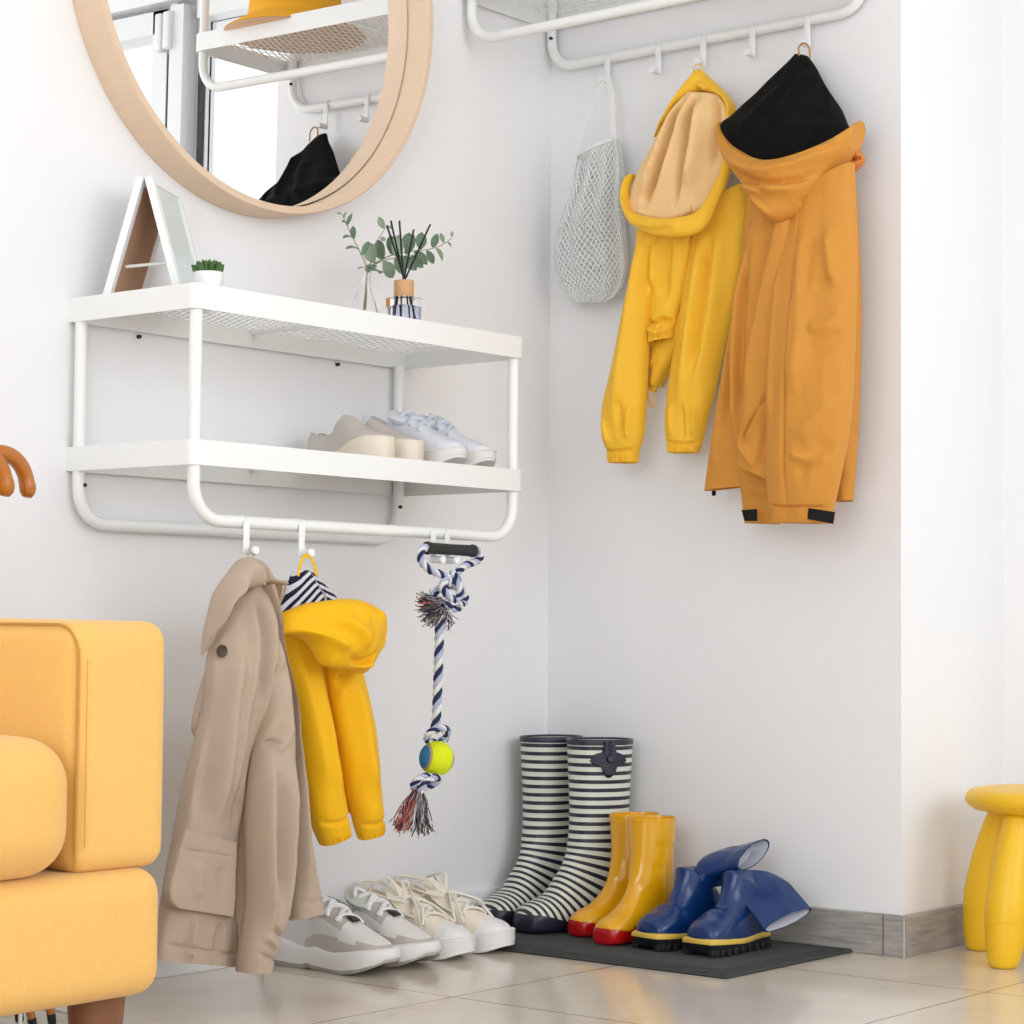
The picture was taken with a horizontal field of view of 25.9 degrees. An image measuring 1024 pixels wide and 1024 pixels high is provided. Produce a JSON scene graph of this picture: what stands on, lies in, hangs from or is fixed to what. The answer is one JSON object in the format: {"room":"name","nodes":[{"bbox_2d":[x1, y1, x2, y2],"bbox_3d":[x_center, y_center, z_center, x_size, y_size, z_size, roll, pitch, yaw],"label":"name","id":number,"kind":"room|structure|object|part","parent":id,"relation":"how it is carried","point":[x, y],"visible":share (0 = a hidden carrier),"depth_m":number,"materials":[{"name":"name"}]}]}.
{"room":"entryway","nodes":[
{"label":"entryway","id":0,"kind":"room"},
{"bbox_2d":[0,0,551,910],"bbox_3d":[-1.487,-0.678,2.657,0.140,2.750,4.800,-2,-4,39],"label":"wall","id":1,"kind":"structure","parent":0,"point":[474,164],"depth_m":3.95,"materials":[{"name":"white paint"}]},
{"bbox_2d":[72,0,432,218],"bbox_3d":[-0.425,-0.913,3.814,0.066,0.812,0.812,-2,-4,39],"label":"round mirror","id":2,"kind":"object","parent":1,"relation":"attached to","point":[269,109],"visible":1,"depth_m":3.83,"materials":[{"name":"brown wood"}]},
{"bbox_2d":[66,283,521,543],"bbox_3d":[-0.338,-0.141,3.715,0.288,0.364,0.790,-2,-4,39],"label":"wall shelf","id":3,"kind":"object","parent":1,"relation":"attached to","point":[193,459],"visible":1,"depth_m":3.63,"materials":[{"name":"white metal"}]},
{"bbox_2d":[103,175,209,313],"bbox_3d":[-0.564,-0.423,3.548,0.136,0.200,0.135,0,-3,11],"label":"photo frame","id":4,"kind":"object","parent":3,"relation":"on","point":[155,212],"visible":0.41,"depth_m":3.52,"materials":[{"name":"white wood"}]},
{"bbox_3d":[-0.598,-0.423,3.555,0.068,0.201,0.135,0,-3,11],"label":"frame","id":5,"kind":"part","parent":4,"relation":"part of","materials":[{"name":"white wood"}]},
{"bbox_3d":[-0.529,-0.423,3.541,0.052,0.173,0.109,0,-3,11],"label":"glass","id":6,"kind":"part","parent":4,"relation":"part of","materials":[{"name":"white"}]},
{"bbox_3d":[-0.530,-0.423,3.542,0.068,0.201,0.135,0,-3,11],"label":"frame","id":7,"kind":"part","parent":4,"relation":"part of","materials":[{"name":"white wood"}]},
{"bbox_2d":[191,259,223,286],"bbox_3d":[-0.462,-0.358,3.390,0.049,0.050,0.047,0,-3,8],"label":"potted succulent","id":8,"kind":"object","parent":3,"relation":"on","point":[206,272],"visible":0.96,"depth_m":3.37,"materials":[{"name":"white ceramic"}]},
{"bbox_2d":[193,270,223,286],"bbox_3d":[-0.461,-0.349,3.389,0.047,0.031,0.047,-2,-4,39],"label":"pot","id":9,"kind":"object","parent":8,"relation":"attached to","point":[212,277],"depth_m":3.37,"materials":[{"name":"white ceramic"}]},
{"bbox_3d":[-0.443,-0.120,3.784,0.020,0.329,0.768,-2,-4,39],"label":"frame","id":10,"kind":"part","parent":3,"relation":"part of","materials":[{"name":"white paint"}]},
{"bbox_2d":[239,515,259,554],"bbox_3d":[-0.405,0.035,3.398,0.047,0.062,0.014,-2,-4,39],"label":"hook","id":11,"kind":"object","parent":3,"relation":"attached to","point":[254,550],"visible":1,"depth_m":3.39,"materials":[{"name":"white plastic"}]},
{"bbox_2d":[157,545,324,973],"bbox_3d":[-0.402,0.370,3.372,0.170,0.636,0.339,-2,-4,39],"label":"coat","id":12,"kind":"object","parent":11,"relation":"hanging from","point":[241,865],"visible":0.99,"depth_m":3.32,"materials":[{"name":"beige fabric"}]},
{"bbox_2d":[200,557,288,654],"bbox_3d":[-0.387,0.143,3.392,0.094,0.148,0.184,-2,-4,39],"label":"hood","id":13,"kind":"object","parent":12,"relation":"attached to","point":[244,616],"depth_m":3.36,"materials":[{"name":"beige fabric"}]},
{"bbox_3d":[-0.336,0.371,3.447,0.046,0.516,0.140,-2,-4,39],"label":"panel","id":14,"kind":"part","parent":12,"relation":"part of","materials":[{"name":"beige fabric"}]},
{"bbox_2d":[295,518,314,556],"bbox_3d":[-0.329,0.040,3.492,0.047,0.062,0.014,-2,-4,39],"label":"hook","id":15,"kind":"object","parent":3,"relation":"attached to","point":[302,550],"visible":0.95,"depth_m":3.49,"materials":[{"name":"white plastic"}]},
{"bbox_2d":[281,553,386,845],"bbox_3d":[-0.274,0.300,3.539,0.171,0.461,0.271,-2,-4,39],"label":"raincoat","id":16,"kind":"object","parent":15,"relation":"hanging from","point":[331,642],"visible":0.93,"depth_m":3.53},
{"bbox_2d":[281,570,386,672],"bbox_3d":[-0.284,0.173,3.512,0.146,0.163,0.206,-2,-4,39],"label":"hood","id":17,"kind":"object","parent":16,"relation":"attached to","point":[324,632],"depth_m":3.48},
{"bbox_2d":[307,415,394,457],"bbox_3d":[-0.277,-0.121,3.784,0.073,0.090,0.233,3,-4,-39],"label":"shoe","id":18,"kind":"object","parent":3,"relation":"on","point":[348,435],"visible":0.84,"depth_m":3.73,"materials":[{"name":"beige fabric"}]},
{"bbox_3d":[-0.237,-0.126,3.631,0.020,0.329,0.778,-2,-4,39],"label":"frame","id":19,"kind":"part","parent":3,"relation":"part of","materials":[{"name":"white paint"}]},
{"bbox_2d":[352,267,377,312],"bbox_3d":[-0.249,-0.362,3.768,0.054,0.100,0.054,-2,-4,39],"label":"glass vase","id":20,"kind":"object","parent":3,"relation":"on","point":[364,300],"visible":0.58,"depth_m":3.76,"materials":[{"name":"clear"}]},
{"bbox_2d":[337,212,376,269],"bbox_3d":[-0.262,-0.423,3.756,0.022,0.161,0.104,-2,-4,39],"label":"eucalyptus sprig","id":21,"kind":"object","parent":20,"relation":"in","point":[365,247],"visible":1,"depth_m":3.76,"materials":[{"name":"green plant"}]},
{"bbox_3d":[-0.265,-0.420,3.751,0.002,0.156,0.065,-2,-4,39],"label":"stem","id":22,"kind":"part","parent":21,"relation":"part of","materials":[{"name":"green plant"}]},
{"bbox_2d":[370,217,391,263],"bbox_3d":[-0.235,-0.424,3.815,0.015,0.172,0.090,-1,-3,28],"label":"eucalyptus sprig","id":23,"kind":"object","parent":20,"relation":"in","point":[380,221],"visible":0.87,"depth_m":3.84,"materials":[{"name":"green plant"}]},
{"bbox_2d":[364,235,422,277],"bbox_3d":[-0.215,-0.410,3.842,0.041,0.147,0.151,-2,-4,39],"label":"eucalyptus sprig","id":24,"kind":"object","parent":20,"relation":"in","point":[374,251],"visible":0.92,"depth_m":3.85,"materials":[{"name":"green plant"}]},
{"bbox_2d":[375,231,453,264],"bbox_3d":[-0.189,-0.422,3.892,0.034,0.177,0.270,-1,-3,33],"label":"eucalyptus sprig","id":25,"kind":"object","parent":20,"relation":"in","point":[429,256],"visible":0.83,"depth_m":3.94,"materials":[{"name":"green plant"}]},
{"bbox_2d":[365,419,423,459],"bbox_3d":[-0.236,-0.117,3.855,0.072,0.090,0.234,3,-4,-41],"label":"shoe","id":26,"kind":"object","parent":3,"relation":"on","point":[406,447],"visible":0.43,"depth_m":3.77,"materials":[{"name":"beige"}]},
{"bbox_2d":[386,220,430,319],"bbox_3d":[-0.178,-0.406,3.824,0.116,0.194,0.045,3,-4,-44],"label":"reed diffuser","id":27,"kind":"object","parent":3,"relation":"on","point":[403,303],"visible":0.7,"depth_m":3.80,"materials":[{"name":"clear glass"}]},
{"bbox_2d":[386,295,421,319],"bbox_3d":[-0.185,-0.338,3.814,0.045,0.058,0.045,3,-4,-44],"label":"bottle","id":28,"kind":"object","parent":27,"relation":"attached to","point":[408,306],"depth_m":3.80,"materials":[{"name":"clear glass"}]},
{"bbox_2d":[362,409,467,463],"bbox_3d":[-0.175,-0.126,3.919,0.248,0.114,0.079,-2,-4,42],"label":"shoe","id":29,"kind":"object","parent":3,"relation":"on","point":[438,447],"visible":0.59,"depth_m":3.87,"materials":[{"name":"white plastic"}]},
{"bbox_2d":[426,526,445,563],"bbox_3d":[-0.132,0.055,3.735,0.047,0.064,0.014,-2,-4,39],"label":"hook","id":30,"kind":"object","parent":3,"relation":"hanging from","point":[433,558],"visible":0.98,"depth_m":3.73,"materials":[{"name":"white plastic"}]},
{"bbox_2d":[388,413,496,466],"bbox_3d":[-0.129,-0.122,3.986,0.248,0.114,0.079,-2,-4,39],"label":"shoe","id":31,"kind":"object","parent":3,"relation":"on","point":[479,454],"visible":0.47,"depth_m":3.93,"materials":[{"name":"white fabric"}]},
{"bbox_2d":[440,527,459,563],"bbox_3d":[-0.109,0.057,3.763,0.047,0.064,0.014,-2,-4,39],"label":"hook","id":32,"kind":"object","parent":3,"relation":"attached to","point":[449,560],"visible":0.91,"depth_m":3.76,"materials":[{"name":"white plastic"}]},
{"bbox_2d":[389,541,483,838],"bbox_3d":[-0.117,0.294,3.709,0.220,0.489,0.068,3,-4,-45],"label":"toy","id":33,"kind":"object","parent":32,"relation":"hanging from","point":[436,758],"visible":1,"depth_m":3.69,"materials":[{"name":"multicoloured fabric"}]},
{"bbox_3d":[-0.104,0.063,3.744,0.022,0.024,0.124,-2,-4,39],"label":"handle","id":34,"kind":"part","parent":33,"relation":"part of","materials":[{"name":"grey plastic"}]},
{"bbox_2d":[154,886,501,978],"bbox_3d":[-1.442,0.657,2.537,0.010,0.073,4.790,-2,-4,39],"label":"baseboard","id":35,"kind":"structure","parent":1,"relation":"attached to","point":[164,968],"depth_m":3.66,"materials":[{"name":"white wood"}]},
{"bbox_2d":[0,944,1023,1023],"bbox_3d":[0.622,0.698,1.319,5.050,0.100,5.500,-2,-4,39],"label":"floor","id":36,"kind":"structure","parent":0,"point":[957,984],"depth_m":3.49,"materials":[{"name":"beige tile"}]},
{"bbox_2d":[18,1008,66,1023],"bbox_3d":[-0.733,0.517,3.165,0.253,0.420,0.253,-2,-4,39],"label":"umbrella stand","id":37,"kind":"object","parent":36,"relation":"on","point":[57,1010],"visible":0.02,"depth_m":3.24,"materials":[{"name":"white metal"}]},
{"bbox_2d":[0,453,36,1023],"bbox_3d":[-0.730,0.313,3.093,0.052,0.825,0.190,-2,-4,39],"label":"umbrella","id":38,"kind":"object","parent":37,"relation":"in","point":[7,486],"visible":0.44,"depth_m":3.12,"materials":[{"name":"wood"}]},
{"bbox_3d":[-0.747,-0.012,3.087,0.026,0.176,0.131,-2,-4,42],"label":"handle","id":39,"kind":"part","parent":38,"relation":"part of","materials":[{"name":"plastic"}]},
{"bbox_2d":[14,1013,23,1022],"bbox_3d":[-0.790,0.384,3.148,0.225,0.689,0.050,3,-4,-37],"label":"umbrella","id":40,"kind":"object","parent":37,"relation":"in","point":[16,1015],"visible":0.07,"depth_m":3.19,"materials":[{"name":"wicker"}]},
{"bbox_2d":[0,445,56,1023],"bbox_3d":[-0.707,0.317,3.145,0.160,0.824,0.052,3,-4,-39],"label":"umbrella","id":41,"kind":"object","parent":37,"relation":"in","point":[14,458],"visible":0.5,"depth_m":3.17,"materials":[{"name":"wood"}]},
{"bbox_3d":[-0.723,-0.012,3.151,0.026,0.167,0.119,-2,-4,39],"label":"handle","id":42,"kind":"part","parent":41,"relation":"part of","materials":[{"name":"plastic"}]},
{"bbox_2d":[0,618,163,1023],"bbox_3d":[-1.072,0.374,2.100,0.575,0.599,1.563,-2,-4,39],"label":"sofa","id":43,"kind":"object","parent":36,"relation":"on","point":[82,701],"visible":1,"depth_m":2.47,"materials":[{"name":"yellow fabric"}]},
{"bbox_2d":[0,735,66,880],"bbox_3d":[-0.841,0.310,2.274,0.429,0.174,0.720,-2,-4,39],"label":"seat cushion","id":44,"kind":"object","parent":43,"relation":"on","point":[33,768],"depth_m":2.37,"materials":[{"name":"yellow fabric"}]},
{"bbox_3d":[-0.637,0.270,2.666,0.526,0.286,0.146,-2,-4,39],"label":"armrest","id":45,"kind":"part","parent":43,"relation":"part of","materials":[{"name":"yellow fabric"}]},
{"bbox_3d":[-0.473,0.617,2.529,0.068,0.166,0.068,-2,-4,39],"label":"leg","id":46,"kind":"part","parent":43,"relation":"part of","materials":[{"name":"brown wood"}]},
{"bbox_2d":[273,894,400,974],"bbox_3d":[-0.300,0.700,3.726,0.274,0.125,0.098,-2,-4,36],"label":"sneaker","id":47,"kind":"object","parent":36,"relation":"on","point":[337,941],"visible":0.73,"depth_m":3.69,"materials":[{"name":"white fabric"}]},
{"bbox_2d":[327,887,440,967],"bbox_3d":[-0.236,0.705,3.804,0.274,0.125,0.098,-2,-4,36],"label":"sneaker","id":48,"kind":"object","parent":36,"relation":"on","point":[415,945],"visible":0.57,"depth_m":3.76,"materials":[{"name":"white fabric"}]},
{"bbox_2d":[358,877,475,959],"bbox_3d":[-0.172,0.705,3.894,0.256,0.135,0.101,-2,-4,35],"label":"shoe","id":49,"kind":"object","parent":36,"relation":"on","point":[455,939],"visible":0.51,"depth_m":3.86,"materials":[{"name":"white fabric"}]},
{"bbox_2d":[396,871,514,953],"bbox_3d":[-0.106,0.712,3.977,0.256,0.130,0.101,-1,-3,32],"label":"shoe","id":50,"kind":"object","parent":36,"relation":"on","point":[492,933],"visible":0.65,"depth_m":3.94,"materials":[{"name":"white fabric"}]},
{"bbox_2d":[495,930,851,978],"bbox_3d":[0.228,0.777,3.999,0.643,0.008,0.404,-2,-4,39],"label":"door mat","id":51,"kind":"object","parent":36,"relation":"on","point":[564,945],"visible":0.54,"depth_m":3.86,"materials":[{"name":"grey"}]},
{"bbox_2d":[477,734,582,926],"bbox_3d":[0.035,0.608,4.267,0.108,0.354,0.253,-2,-4,44],"label":"boot","id":52,"kind":"object","parent":51,"relation":"on","point":[544,760],"visible":0.54,"depth_m":4.26,"materials":[{"name":"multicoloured rubber"}]},
{"bbox_2d":[513,737,632,933],"bbox_3d":[0.121,0.604,4.183,0.253,0.354,0.119,3,-4,-35],"label":"boot","id":53,"kind":"object","parent":51,"relation":"on","point":[599,768],"visible":0.73,"depth_m":4.17,"materials":[{"name":"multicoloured rubber"}]},
{"bbox_2d":[567,811,659,936],"bbox_3d":[0.192,0.669,4.122,0.192,0.219,0.081,3,-4,-35],"label":"rubber boot","id":54,"kind":"object","parent":51,"relation":"on","point":[582,922],"visible":0.53,"depth_m":4.11,"materials":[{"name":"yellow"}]},
{"bbox_2d":[593,815,676,944],"bbox_3d":[0.225,0.665,4.035,0.081,0.219,0.192,-2,-4,43],"label":"rubber boot","id":55,"kind":"object","parent":51,"relation":"on","point":[651,838],"visible":0.73,"depth_m":4.03,"materials":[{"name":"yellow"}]},
{"bbox_2d":[631,839,768,951],"bbox_3d":[0.332,0.676,3.954,0.210,0.191,0.149,3,-4,-43],"label":"rubber boot","id":56,"kind":"object","parent":51,"relation":"on","point":[694,892],"visible":0.73,"depth_m":3.95,"materials":[{"name":"blue rubber"}]},
{"bbox_2d":[682,870,811,957],"bbox_3d":[0.409,0.699,3.887,0.151,0.140,0.196,-2,-4,42],"label":"rubber boot","id":57,"kind":"object","parent":51,"relation":"on","point":[750,905],"visible":1,"depth_m":3.89,"materials":[{"name":"blue rubber"}]},
{"bbox_2d":[962,784,1023,968],"bbox_3d":[0.946,0.633,3.903,0.299,0.297,0.299,1,-3,-3],"label":"stool","id":58,"kind":"object","parent":36,"relation":"on","point":[993,895],"visible":1,"depth_m":3.81,"materials":[{"name":"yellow plastic"}]},
{"bbox_3d":[0.859,0.656,3.994,0.105,0.259,0.075,-2,-4,39],"label":"leg","id":59,"kind":"part","parent":58,"relation":"part of","materials":[{"name":"yellow plastic"}]},
{"bbox_3d":[0.947,0.507,3.910,0.298,0.044,0.298,-2,-4,39],"label":"seat","id":60,"kind":"part","parent":58,"relation":"part of","materials":[{"name":"yellow plastic"}]},
{"bbox_3d":[0.854,0.647,3.816,0.075,0.259,0.105,-2,-4,39],"label":"leg","id":61,"kind":"part","parent":58,"relation":"part of","materials":[{"name":"yellow plastic"}]},
{"bbox_2d":[547,0,1004,914],"bbox_3d":[0.552,-0.565,4.542,0.933,2.750,0.700,-2,-4,39],"label":"wall","id":62,"kind":"structure","parent":0,"point":[831,695],"depth_m":4.13,"materials":[{"name":"white paint"}]},
{"bbox_2d":[465,0,863,69],"bbox_3d":[0.289,-1.075,4.147,0.758,0.364,0.288,-2,-4,39],"label":"wall shelf","id":63,"kind":"object","parent":62,"relation":"attached to","point":[541,20],"visible":1,"depth_m":4.25,"materials":[{"name":"white metal"}]},
{"bbox_2d":[465,0,701,29],"bbox_3d":[0.288,-1.004,4.144,0.758,0.038,0.288,-2,-4,39],"label":"tray","id":64,"kind":"object","parent":63,"relation":"on","point":[523,11],"depth_m":4.40,"materials":[{"name":"white paint"}]},
{"bbox_3d":[0.206,-1.064,4.046,0.746,0.329,0.020,-2,-4,39],"label":"frame","id":65,"kind":"part","parent":63,"relation":"part of","materials":[{"name":"white paint"}]},
{"bbox_2d":[598,52,610,83],"bbox_3d":[0.186,-0.871,4.365,0.014,0.067,0.047,-2,-4,39],"label":"hook","id":66,"kind":"object","parent":63,"relation":"attached to","point":[606,58],"visible":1,"depth_m":4.36,"materials":[{"name":"white plastic"}]},
{"bbox_2d":[553,77,628,303],"bbox_3d":[0.153,-0.624,4.342,0.175,0.441,0.072,-1,-3,31],"label":"net bag","id":67,"kind":"object","parent":66,"relation":"hanging from","point":[579,182],"visible":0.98,"depth_m":4.32,"materials":[{"name":"white fabric"}]},
{"bbox_2d":[649,42,662,74],"bbox_3d":[0.281,-0.874,4.289,0.014,0.067,0.047,-2,-4,39],"label":"hook","id":68,"kind":"object","parent":63,"relation":"attached to","point":[656,70],"visible":1,"depth_m":4.29,"materials":[{"name":"white plastic"}]},
{"bbox_2d":[694,33,706,66],"bbox_3d":[0.362,-0.877,4.223,0.014,0.067,0.047,-2,-4,39],"label":"hook","id":69,"kind":"object","parent":63,"relation":"attached to","point":[702,59],"visible":1,"depth_m":4.22,"materials":[{"name":"white plastic"}]},
{"bbox_2d":[601,63,746,463],"bbox_3d":[0.298,-0.470,4.168,0.291,0.752,0.130,-2,-4,44],"label":"hooded jacket","id":70,"kind":"object","parent":69,"relation":"hanging from","point":[675,320],"visible":0.93,"depth_m":4.15,"materials":[{"name":"yellow fabric"}]},
{"bbox_2d":[620,69,735,237],"bbox_3d":[0.308,-0.668,4.163,0.249,0.331,0.125,-2,-4,39],"label":"hood","id":71,"kind":"object","parent":70,"relation":"attached to","point":[678,190],"depth_m":4.13,"materials":[{"name":"yellow fabric"}]},
{"bbox_2d":[743,24,755,57],"bbox_3d":[0.448,-0.880,4.154,0.014,0.067,0.047,-2,-4,39],"label":"hook","id":72,"kind":"object","parent":63,"relation":"attached to","point":[750,52],"visible":1,"depth_m":4.15,"materials":[{"name":"white plastic"}]},
{"bbox_2d":[798,13,810,47],"bbox_3d":[0.540,-0.883,4.079,0.014,0.067,0.047,-2,-4,39],"label":"hook","id":73,"kind":"object","parent":63,"relation":"attached to","point":[806,39],"visible":1,"depth_m":4.08,"materials":[{"name":"white plastic"}]},
{"bbox_2d":[704,42,865,523],"bbox_3d":[0.476,-0.415,3.979,0.345,0.885,0.184,-2,-4,39],"label":"hooded jacket","id":74,"kind":"object","parent":73,"relation":"hanging from","point":[785,434],"visible":1,"depth_m":3.91,"materials":[{"name":"orange fabric"}]},
{"bbox_3d":[0.423,-0.313,4.035,0.184,0.545,0.039,-2,-4,39],"label":"panel","id":75,"kind":"part","parent":74,"relation":"part of","materials":[{"name":"orange fabric"}]},
{"bbox_2d":[715,54,865,221],"bbox_3d":[0.485,-0.676,3.985,0.294,0.332,0.188,-2,-4,39],"label":"hood","id":76,"kind":"object","parent":74,"relation":"attached to","point":[795,155],"depth_m":3.93,"materials":[{"name":"orange fabric"}]},
{"bbox_3d":[0.599,-0.336,3.966,0.046,0.636,0.039,-2,-4,39],"label":"panel","id":77,"kind":"part","parent":74,"relation":"part of","materials":[{"name":"orange fabric"}]},
{"bbox_2d":[770,906,905,957],"bbox_3d":[0.377,0.754,4.149,0.799,0.073,0.010,-2,-4,39],"label":"baseboard","id":78,"kind":"structure","parent":62,"relation":"attached to","point":[858,931],"depth_m":3.96,"materials":[{"name":"grey wood"}]},
{"bbox_2d":[883,915,883,954],"bbox_3d":[0.653,0.744,3.919,0.002,0.069,0.001,-2,-4,39],"label":"trim","id":79,"kind":"structure","parent":62,"relation":"attached to","point":[883,915],"depth_m":3.92,"materials":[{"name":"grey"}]},
{"bbox_2d":[903,919,904,957],"bbox_3d":[0.685,0.745,3.893,0.002,0.069,0.002,-2,-4,39],"label":"trim","id":80,"kind":"structure","parent":62,"relation":"attached to","point":[903,919],"depth_m":3.89,"materials":[{"name":"beige"}]},
{"bbox_2d":[904,904,964,956],"bbox_3d":[0.813,0.753,4.060,0.010,0.073,0.398,-2,-4,39],"label":"baseboard","id":81,"kind":"structure","parent":62,"relation":"attached to","point":[932,930],"depth_m":3.98,"materials":[{"name":"grey wood"}]},
{"bbox_2d":[1003,0,1023,783],"bbox_3d":[2.636,-0.621,3.112,4.107,2.750,0.300,-2,-4,39],"label":"wall door","id":82,"kind":"structure","parent":62,"relation":"in","point":[1013,10],"depth_m":4.26,"materials":[{"name":"white paint"}]}
]}

